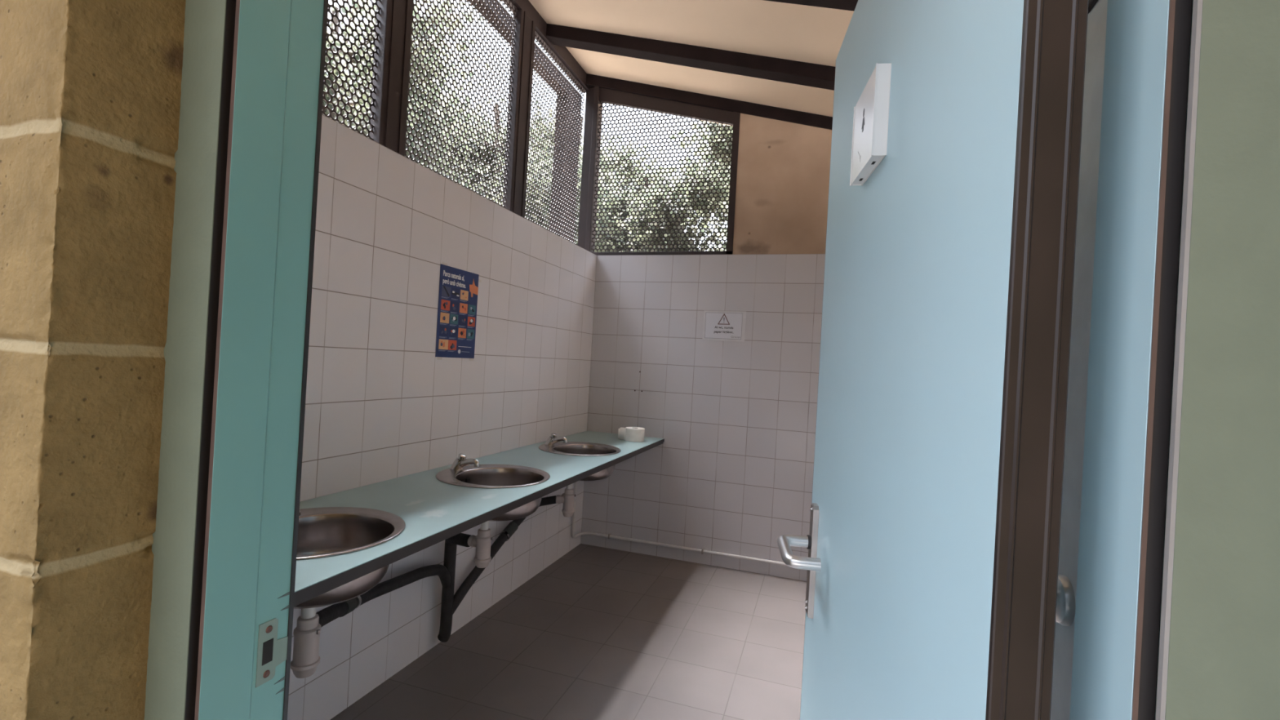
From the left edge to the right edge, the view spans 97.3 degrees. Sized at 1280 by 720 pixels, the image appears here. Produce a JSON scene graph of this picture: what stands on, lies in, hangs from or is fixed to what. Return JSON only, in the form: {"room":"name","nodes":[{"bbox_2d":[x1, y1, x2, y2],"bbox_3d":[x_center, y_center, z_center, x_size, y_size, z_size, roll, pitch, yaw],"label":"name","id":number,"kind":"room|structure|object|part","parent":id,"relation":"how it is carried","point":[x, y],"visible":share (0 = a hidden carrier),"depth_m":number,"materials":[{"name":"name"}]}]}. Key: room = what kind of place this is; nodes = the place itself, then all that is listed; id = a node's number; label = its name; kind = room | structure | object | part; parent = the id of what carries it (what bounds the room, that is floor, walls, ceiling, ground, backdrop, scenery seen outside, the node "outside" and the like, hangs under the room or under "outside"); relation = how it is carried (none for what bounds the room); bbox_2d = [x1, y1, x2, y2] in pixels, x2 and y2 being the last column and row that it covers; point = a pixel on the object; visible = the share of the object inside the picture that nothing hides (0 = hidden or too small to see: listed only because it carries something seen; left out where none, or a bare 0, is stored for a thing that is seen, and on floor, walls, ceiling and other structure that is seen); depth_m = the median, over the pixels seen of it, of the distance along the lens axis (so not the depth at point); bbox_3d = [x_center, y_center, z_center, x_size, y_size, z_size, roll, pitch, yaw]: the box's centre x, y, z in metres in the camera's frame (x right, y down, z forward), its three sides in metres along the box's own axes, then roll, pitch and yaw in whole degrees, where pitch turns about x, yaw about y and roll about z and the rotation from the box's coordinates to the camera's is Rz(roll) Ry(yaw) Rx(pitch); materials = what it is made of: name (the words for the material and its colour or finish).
{"room":"public restroom","nodes":[
{"label":"public restroom","id":0,"kind":"room"},
{"bbox_2d":[0,0,186,719],"bbox_3d":[0.055,-0.419,0.423,3.730,3.648,0.202,3,0,18],"label":"wall","id":1,"kind":"structure","parent":0,"point":[91,90],"depth_m":0.53,"materials":[{"name":"beige concrete"}]},
{"bbox_2d":[144,0,1279,719],"bbox_3d":[-0.050,0.351,0.494,0.954,2.100,0.110,3,0,18],"label":"door frame","id":2,"kind":"structure","parent":1,"relation":"attached to","point":[1177,610],"depth_m":0.38,"materials":[{"name":"teal paint"}]},
{"bbox_3d":[-0.490,0.327,0.582,0.062,2.100,0.001,3,0,18],"label":"casing","id":3,"kind":"part","parent":2,"relation":"part of","materials":[{"name":"grey paint"}]},
{"bbox_3d":[-0.424,0.333,0.650,0.001,0.070,0.038,3,0,18],"label":"strike plate","id":4,"kind":"part","parent":2,"relation":"part of","materials":[{"name":"metal"}]},
{"bbox_3d":[0.341,0.372,0.313,0.096,2.100,0.010,3,0,18],"label":"casing","id":5,"kind":"part","parent":2,"relation":"part of","materials":[{"name":"grey paint"}]},
{"bbox_2d":[777,0,1088,719],"bbox_3d":[0.288,0.414,0.719,0.177,1.996,0.732,3,0,8],"label":"door","id":6,"kind":"structure","parent":1,"relation":"in","point":[932,542],"depth_m":0.47,"materials":[{"name":"blue laminate"}]},
{"bbox_3d":[0.271,0.328,0.966,0.062,0.020,0.138,3,0,8],"label":"handle","id":7,"kind":"part","parent":6,"relation":"part of","materials":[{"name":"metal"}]},
{"bbox_2d":[849,62,891,186],"bbox_3d":[0.305,-0.307,0.749,0.018,0.114,0.119,3,0,8],"label":"sign","id":8,"kind":"object","parent":6,"relation":"attached to","point":[871,111],"visible":1,"depth_m":0.71,"materials":[{"name":"white plastic"}]},
{"bbox_2d":[287,114,596,719],"bbox_3d":[-1.059,0.306,2.686,0.280,2.292,3.836,3,0,18],"label":"wall","id":9,"kind":"structure","parent":0,"point":[380,405],"depth_m":2.47,"materials":[{"name":"tile"}]},
{"bbox_2d":[322,0,381,140],"bbox_3d":[-1.333,-1.516,1.752,0.025,1.347,1.456,3,0,18],"label":"window","id":10,"kind":"structure","parent":9,"relation":"in","point":[354,2],"depth_m":2.29,"materials":[{"name":"brown paint"}]},
{"bbox_2d":[369,0,413,156],"bbox_3d":[-1.082,-1.499,2.486,0.066,1.308,0.155,3,0,18],"label":"steel post","id":11,"kind":"object","parent":9,"relation":"on","point":[393,57],"visible":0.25,"depth_m":2.45,"materials":[{"name":"brown paint"}]},
{"bbox_2d":[316,495,556,642],"bbox_3d":[-0.851,1.056,2.562,0.219,0.536,1.795,3,0,16],"label":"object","id":12,"kind":"object","parent":9,"relation":"attached to","point":[450,602],"visible":0.72,"depth_m":2.62,"materials":[{"name":"black metal"}]},
{"bbox_2d":[290,607,321,678],"bbox_3d":[-0.966,0.781,1.636,0.074,0.251,0.111,3,0,-27],"label":"trap","id":13,"kind":"object","parent":12,"relation":"attached to","point":[305,661],"visible":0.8,"depth_m":1.60,"materials":[{"name":"white plastic"}]},
{"bbox_2d":[290,656,319,678],"bbox_3d":[-0.963,0.884,1.619,0.074,0.044,0.074,3,0,18],"label":"cup","id":14,"kind":"object","parent":13,"relation":"on","point":[307,668],"depth_m":1.59,"materials":[{"name":"plastic"}]},
{"bbox_2d":[435,262,481,360],"bbox_3d":[-0.870,-0.222,2.720,0.002,0.449,0.324,3,0,18],"label":"poster","id":15,"kind":"object","parent":9,"relation":"attached to","point":[458,288],"visible":1,"depth_m":2.69,"materials":[{"name":"paper"}]},
{"bbox_2d":[438,338,448,349],"bbox_3d":[-0.912,-0.072,2.614,0.001,0.047,0.067,3,0,18],"label":"picture","id":16,"kind":"object","parent":15,"relation":"attached to","point":[442,343],"depth_m":2.61,"materials":[{"name":"paper"}]},
{"bbox_2d":[439,325,448,336],"bbox_3d":[-0.909,-0.134,2.613,0.001,0.047,0.064,3,0,18],"label":"picture","id":17,"kind":"object","parent":15,"relation":"on","point":[443,330],"depth_m":2.61,"materials":[{"name":"paper"}]},
{"bbox_2d":[440,312,449,323],"bbox_3d":[-0.906,-0.196,2.613,0.001,0.047,0.064,3,0,18],"label":"picture","id":18,"kind":"object","parent":15,"relation":"on","point":[444,317],"depth_m":2.61,"materials":[{"name":"paper"}]},
{"bbox_2d":[440,299,449,311],"bbox_3d":[-0.903,-0.255,2.613,0.001,0.047,0.064,3,0,18],"label":"picture","id":19,"kind":"object","parent":15,"relation":"on","point":[445,304],"depth_m":2.61},
{"bbox_2d":[441,285,450,297],"bbox_3d":[-0.899,-0.319,2.614,0.001,0.047,0.064,3,0,18],"label":"picture","id":20,"kind":"object","parent":15,"relation":"on","point":[446,290],"depth_m":2.61,"materials":[{"name":"paper"}]},
{"bbox_2d":[448,339,457,350],"bbox_3d":[-0.892,-0.071,2.676,0.001,0.047,0.064,3,0,18],"label":"picture","id":21,"kind":"object","parent":15,"relation":"attached to","point":[452,344],"depth_m":2.68},
{"bbox_2d":[448,326,457,337],"bbox_3d":[-0.888,-0.133,2.679,0.001,0.047,0.060,3,0,18],"label":"picture","id":22,"kind":"object","parent":15,"relation":"on","point":[453,331],"depth_m":2.68,"materials":[{"name":"paper"}]},
{"bbox_2d":[449,313,457,324],"bbox_3d":[-0.884,-0.194,2.679,0.001,0.047,0.060,3,0,18],"label":"picture","id":23,"kind":"object","parent":15,"relation":"on","point":[453,317],"depth_m":2.68},
{"bbox_2d":[450,301,458,312],"bbox_3d":[-0.881,-0.254,2.679,0.001,0.047,0.060,3,0,18],"label":"picture","id":24,"kind":"object","parent":15,"relation":"on","point":[454,304],"depth_m":2.68,"materials":[{"name":"paper"}]},
{"bbox_2d":[451,287,459,298],"bbox_3d":[-0.878,-0.317,2.679,0.001,0.047,0.060,3,0,18],"label":"picture","id":25,"kind":"object","parent":15,"relation":"on","point":[455,291],"depth_m":2.68},
{"bbox_2d":[457,328,466,337],"bbox_3d":[-0.867,-0.131,2.744,0.001,0.047,0.063,3,0,18],"label":"picture","id":26,"kind":"object","parent":15,"relation":"attached to","point":[461,331],"depth_m":2.74},
{"bbox_2d":[458,315,466,325],"bbox_3d":[-0.863,-0.193,2.744,0.001,0.047,0.063,3,0,18],"label":"picture","id":27,"kind":"object","parent":15,"relation":"on","point":[462,318],"depth_m":2.74,"materials":[{"name":"paper"}]},
{"bbox_2d":[459,302,467,313],"bbox_3d":[-0.860,-0.252,2.744,0.001,0.047,0.063,3,0,18],"label":"picture","id":28,"kind":"object","parent":15,"relation":"on","point":[463,306],"depth_m":2.74},
{"bbox_2d":[460,289,468,300],"bbox_3d":[-0.856,-0.316,2.744,0.001,0.047,0.063,3,0,18],"label":"picture","id":29,"kind":"object","parent":15,"relation":"on","point":[464,293],"depth_m":2.75,"materials":[{"name":"paper"}]},
{"bbox_2d":[466,328,474,338],"bbox_3d":[-0.845,-0.130,2.810,0.001,0.047,0.061,3,0,18],"label":"picture","id":30,"kind":"object","parent":15,"relation":"attached to","point":[470,332],"depth_m":2.81},
{"bbox_2d":[467,316,475,326],"bbox_3d":[-0.842,-0.191,2.810,0.001,0.047,0.061,3,0,18],"label":"picture","id":31,"kind":"object","parent":15,"relation":"on","point":[471,320],"depth_m":2.81},
{"bbox_2d":[467,304,475,315],"bbox_3d":[-0.838,-0.251,2.810,0.001,0.047,0.061,3,0,18],"label":"picture","id":32,"kind":"object","parent":15,"relation":"on","point":[471,308],"depth_m":2.81},
{"bbox_2d":[404,0,518,208],"bbox_3d":[-0.927,-1.489,2.990,0.025,1.347,0.960,3,0,18],"label":"window screen","id":33,"kind":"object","parent":9,"relation":"in","point":[509,2],"depth_m":2.98,"materials":[{"name":"brown paint"}]},
{"bbox_3d":[-0.927,-1.499,2.990,0.025,1.328,0.960,3,0,18],"label":"frame","id":34,"kind":"part","parent":33,"relation":"part of","materials":[{"name":"brown paint"}]},
{"bbox_2d":[293,431,664,606],"bbox_3d":[-0.647,0.545,2.547,0.610,0.054,3.429,3,0,18],"label":"countertop","id":35,"kind":"structure","parent":9,"relation":"attached to","point":[433,511],"depth_m":2.03,"materials":[{"name":"teal laminate"}]},
{"bbox_2d":[293,506,405,608],"bbox_3d":[-0.955,0.582,1.639,0.495,0.181,0.495,3,0,18],"label":"washbasin","id":36,"kind":"object","parent":35,"relation":"in","point":[324,531],"visible":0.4,"depth_m":1.78,"materials":[{"name":"silver metal"}]},
{"bbox_2d":[449,453,479,470],"bbox_3d":[-0.799,0.472,2.580,0.151,0.080,0.058,3,0,18],"label":"tap","id":37,"kind":"object","parent":35,"relation":"on","point":[461,461],"visible":1,"depth_m":2.57,"materials":[{"name":"silver metal"}]},
{"bbox_3d":[-0.787,0.477,2.576,0.120,0.057,0.038,3,0,18],"label":"spout","id":38,"kind":"part","parent":37,"relation":"part of","materials":[{"name":"silver metal"}]},
{"bbox_2d":[435,464,550,520],"bbox_3d":[-0.656,0.602,2.514,0.495,0.181,0.495,3,0,18],"label":"washbasin","id":39,"kind":"object","parent":35,"relation":"in","point":[485,476],"visible":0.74,"depth_m":2.62,"materials":[{"name":"silver metal"}]},
{"bbox_2d":[467,520,493,568],"bbox_3d":[-0.714,0.796,2.519,0.089,0.251,0.115,3,0,-36],"label":"trap","id":40,"kind":"object","parent":39,"relation":"attached to","point":[482,541],"visible":0.86,"depth_m":2.48,"materials":[{"name":"white plastic"}]},
{"bbox_2d":[467,534,476,547],"bbox_3d":[-0.740,0.818,2.533,0.049,0.050,0.050,3,0,31],"label":"outlet","id":41,"kind":"object","parent":40,"relation":"attached to","point":[472,541],"depth_m":2.52,"materials":[{"name":"white plastic"}]},
{"bbox_2d":[474,556,491,568],"bbox_3d":[-0.702,0.900,2.507,0.074,0.044,0.074,3,0,18],"label":"cup","id":42,"kind":"object","parent":40,"relation":"on","point":[480,562],"depth_m":2.48,"materials":[{"name":"plastic"}]},
{"bbox_2d":[544,432,568,445],"bbox_3d":[-0.511,0.491,3.453,0.151,0.080,0.058,3,0,18],"label":"tap","id":43,"kind":"object","parent":35,"relation":"on","point":[552,439],"visible":0.98,"depth_m":3.44,"materials":[{"name":"silver metal"}]},
{"bbox_3d":[-0.499,0.496,3.449,0.120,0.057,0.038,3,0,18],"label":"spout","id":44,"kind":"part","parent":43,"relation":"part of","materials":[{"name":"silver metal"}]},
{"bbox_2d":[538,441,621,480],"bbox_3d":[-0.366,0.621,3.392,0.495,0.181,0.495,3,0,18],"label":"washbasin","id":45,"kind":"object","parent":35,"relation":"in","point":[571,448],"visible":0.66,"depth_m":3.50,"materials":[{"name":"silver metal"}]},
{"bbox_2d":[555,483,576,517],"bbox_3d":[-0.453,0.815,3.389,0.115,0.251,0.111,3,0,-27],"label":"trap","id":46,"kind":"object","parent":45,"relation":"attached to","point":[566,498],"visible":0.81,"depth_m":3.36,"materials":[{"name":"white plastic"}]},
{"bbox_2d":[555,494,564,503],"bbox_3d":[-0.477,0.837,3.379,0.049,0.050,0.050,3,0,-3],"label":"outlet","id":47,"kind":"object","parent":46,"relation":"attached to","point":[559,499],"depth_m":3.36,"materials":[{"name":"white plastic"}]},
{"bbox_2d":[561,509,574,517],"bbox_3d":[-0.432,0.920,3.381,0.074,0.044,0.074,3,0,18],"label":"cup","id":48,"kind":"object","parent":46,"relation":"on","point":[566,513],"depth_m":3.35,"materials":[{"name":"white plastic"}]},
{"bbox_2d":[617,426,644,442],"bbox_3d":[-0.054,0.511,3.885,0.170,0.088,0.133,3,0,18],"label":"toilet roll","id":49,"kind":"object","parent":35,"relation":"on","point":[636,434],"visible":1,"depth_m":3.83,"materials":[{"name":"white paper"}]},
{"bbox_2d":[502,8,535,217],"bbox_3d":[-0.750,-1.477,3.498,0.066,1.308,0.175,3,0,18],"label":"steel post","id":50,"kind":"object","parent":9,"relation":"on","point":[525,29],"visible":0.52,"depth_m":3.44,"materials":[{"name":"brown paint"}]},
{"bbox_2d":[524,30,586,244],"bbox_3d":[-0.601,-1.468,3.988,0.025,1.347,0.910,3,0,18],"label":"window screen","id":51,"kind":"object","parent":9,"relation":"in","point":[537,34],"depth_m":3.97,"materials":[{"name":"brown paint"}]},
{"bbox_3d":[-0.600,-1.477,3.988,0.025,1.328,0.910,3,0,18],"label":"frame","id":52,"kind":"part","parent":51,"relation":"part of","materials":[{"name":"brown paint"}]},
{"bbox_2d":[577,86,602,252],"bbox_3d":[-0.391,-1.450,4.383,0.128,1.300,0.128,3,0,18],"label":"steel post","id":53,"kind":"object","parent":9,"relation":"on","point":[592,113],"visible":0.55,"depth_m":4.34,"materials":[{"name":"brown paint"}]},
{"bbox_2d":[330,543,806,719],"bbox_3d":[0.530,1.500,2.140,3.700,0.120,3.836,3,0,18],"label":"floor","id":54,"kind":"structure","parent":0,"point":[599,633],"depth_m":2.70,"materials":[{"name":"grey tile"}]},
{"bbox_2d":[1050,0,1107,719],"bbox_3d":[0.733,0.491,1.369,0.038,1.912,2.016,3,0,18],"label":"wall","id":55,"kind":"structure","parent":54,"relation":"on","point":[1097,9],"depth_m":0.68,"materials":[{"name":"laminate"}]},
{"bbox_3d":[0.510,0.292,0.689,0.018,0.058,0.058,3,0,18],"label":"lock knob","id":56,"kind":"part","parent":55,"relation":"part of","materials":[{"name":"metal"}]},
{"bbox_3d":[0.791,-0.435,1.371,0.026,0.025,2.016,3,0,18],"label":"head rail","id":57,"kind":"part","parent":55,"relation":"part of","materials":[{"name":"brown paint"}]},
{"bbox_2d":[528,0,853,125],"bbox_3d":[0.724,-1.654,1.532,4.280,1.207,5.600,3,0,18],"label":"ceiling","id":58,"kind":"structure","parent":0,"point":[775,29],"depth_m":3.29,"materials":[{"name":"beige paint"}]},
{"bbox_2d":[502,0,589,93],"bbox_3d":[-0.968,-2.206,2.763,0.075,0.119,3.536,3,0,18],"label":"wall plate","id":59,"kind":"object","parent":58,"relation":"attached to","point":[562,52],"visible":0.6,"depth_m":3.85,"materials":[{"name":"brown paint"}]},
{"bbox_2d":[546,23,835,90],"bbox_3d":[1.085,-1.604,3.202,3.630,1.054,0.110,3,0,18],"label":"rafter","id":60,"kind":"object","parent":58,"relation":"attached to","point":[804,73],"visible":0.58,"depth_m":3.41,"materials":[{"name":"brown wood"}]},
{"bbox_2d":[764,0,857,11],"bbox_3d":[0.847,-1.619,2.475,3.630,1.054,0.110,3,0,18],"label":"rafter","id":61,"kind":"object","parent":58,"relation":"attached to","point":[848,5],"visible":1,"depth_m":2.50,"materials":[{"name":"brown wood"}]},
{"bbox_2d":[580,113,831,581],"bbox_3d":[1.306,-0.112,3.833,3.450,3.397,0.202,3,0,18],"label":"wall","id":62,"kind":"structure","parent":0,"point":[731,473],"depth_m":3.95,"materials":[{"name":"tile"}]},
{"bbox_2d":[591,87,740,255],"bbox_3d":[0.169,-1.424,4.158,1.105,1.308,0.046,3,0,18],"label":"window screen","id":63,"kind":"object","parent":62,"relation":"in","point":[610,96],"depth_m":4.15,"materials":[{"name":"brown paint"}]},
{"bbox_2d":[571,481,788,566],"bbox_3d":[1.174,1.028,3.634,3.418,0.749,0.214,3,0,18],"label":"supply pipe","id":64,"kind":"object","parent":62,"relation":"attached to","point":[702,551],"visible":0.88,"depth_m":4.05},
{"bbox_2d":[586,73,832,129],"bbox_3d":[1.287,-1.590,3.820,3.630,1.054,0.100,3,0,18],"label":"rafter","id":65,"kind":"object","parent":62,"relation":"on","point":[592,81],"visible":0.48,"depth_m":4.03,"materials":[{"name":"brown wood"}]},
{"bbox_2d":[702,310,746,342],"bbox_3d":[0.591,-0.239,3.963,0.300,0.212,0.003,3,0,18],"label":"notice","id":66,"kind":"object","parent":62,"relation":"attached to","point":[718,326],"visible":1,"depth_m":3.96,"materials":[{"name":"laminate"}]},
{"bbox_3d":[1.858,-1.230,3.675,2.420,1.105,0.170,3,0,18],"label":"plaster panel","id":67,"kind":"part","parent":62,"relation":"part of","materials":[{"name":"beige paint"}]},
{"label":"outside","id":68,"kind":"structure","parent":0,"visible":0},
{"bbox_3d":[0.162,1.603,6.171,28.000,0.100,32.000,3,0,18],"label":"ground","id":69,"kind":"structure","parent":68,"visible":0},
{"bbox_2d":[325,7,471,171],"bbox_3d":[-5.435,-2.479,9.426,4.636,7.469,4.903,3,0,14],"label":"leafy tree","id":70,"kind":"object","parent":69,"relation":"on","point":[351,103],"visible":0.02,"depth_m":9.43,"materials":[{"name":"green plant"}]},
{"bbox_2d":[322,0,491,186],"bbox_3d":[-3.201,-1.521,5.953,3.579,5.779,3.791,3,0,-35],"label":"leafy tree","id":71,"kind":"object","parent":69,"relation":"on","point":[331,25],"visible":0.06,"depth_m":6.17,"materials":[{"name":"green plant"}]},
{"bbox_2d":[409,72,636,252],"bbox_3d":[-1.919,-1.438,8.191,3.821,5.775,3.549,3,0,-27],"label":"leafy tree","id":72,"kind":"object","parent":69,"relation":"on","point":[470,84],"visible":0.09,"depth_m":8.24,"materials":[{"name":"green plant"}]},
{"bbox_2d":[468,0,582,243],"bbox_3d":[-1.380,-0.523,3.144,0.100,3.955,4.400,3,0,18],"label":"frame","id":73,"kind":"object","parent":69,"relation":"on","point":[469,2],"visible":0.26,"depth_m":4.95,"materials":[{"name":"brown metal"}]},
{"bbox_3d":[-0.746,-0.426,5.092,0.100,3.845,0.300,3,0,18],"label":"post","id":74,"kind":"part","parent":73,"relation":"part of","materials":[{"name":"brown wood"}]},
{"bbox_2d":[546,116,676,215],"bbox_3d":[-1.569,-1.840,12.082,4.566,6.642,4.349,3,0,-27],"label":"leafy tree","id":75,"kind":"object","parent":69,"relation":"on","point":[602,140],"visible":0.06,"depth_m":11.93,"materials":[{"name":"green plant"}]},
{"bbox_2d":[575,122,729,252],"bbox_3d":[0.348,-1.051,9.230,3.662,5.260,3.437,3,0,31],"label":"leafy tree","id":76,"kind":"object","parent":69,"relation":"on","point":[713,191],"visible":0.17,"depth_m":8.26,"materials":[{"name":"green plant"}]},
{"bbox_2d":[669,120,733,239],"bbox_3d":[2.245,-1.536,7.707,3.394,6.413,3.778,3,0,36],"label":"leafy tree","id":77,"kind":"object","parent":69,"relation":"on","point":[731,127],"visible":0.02,"depth_m":7.46,"materials":[{"name":"green plant"}]},
{"bbox_2d":[688,155,730,251],"bbox_3d":[3.117,-1.928,11.525,4.495,7.324,4.246,3,0,-2],"label":"leafy tree","id":78,"kind":"object","parent":69,"relation":"on","point":[715,246],"visible":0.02,"depth_m":11.36,"materials":[{"name":"green plant"}]}
]}

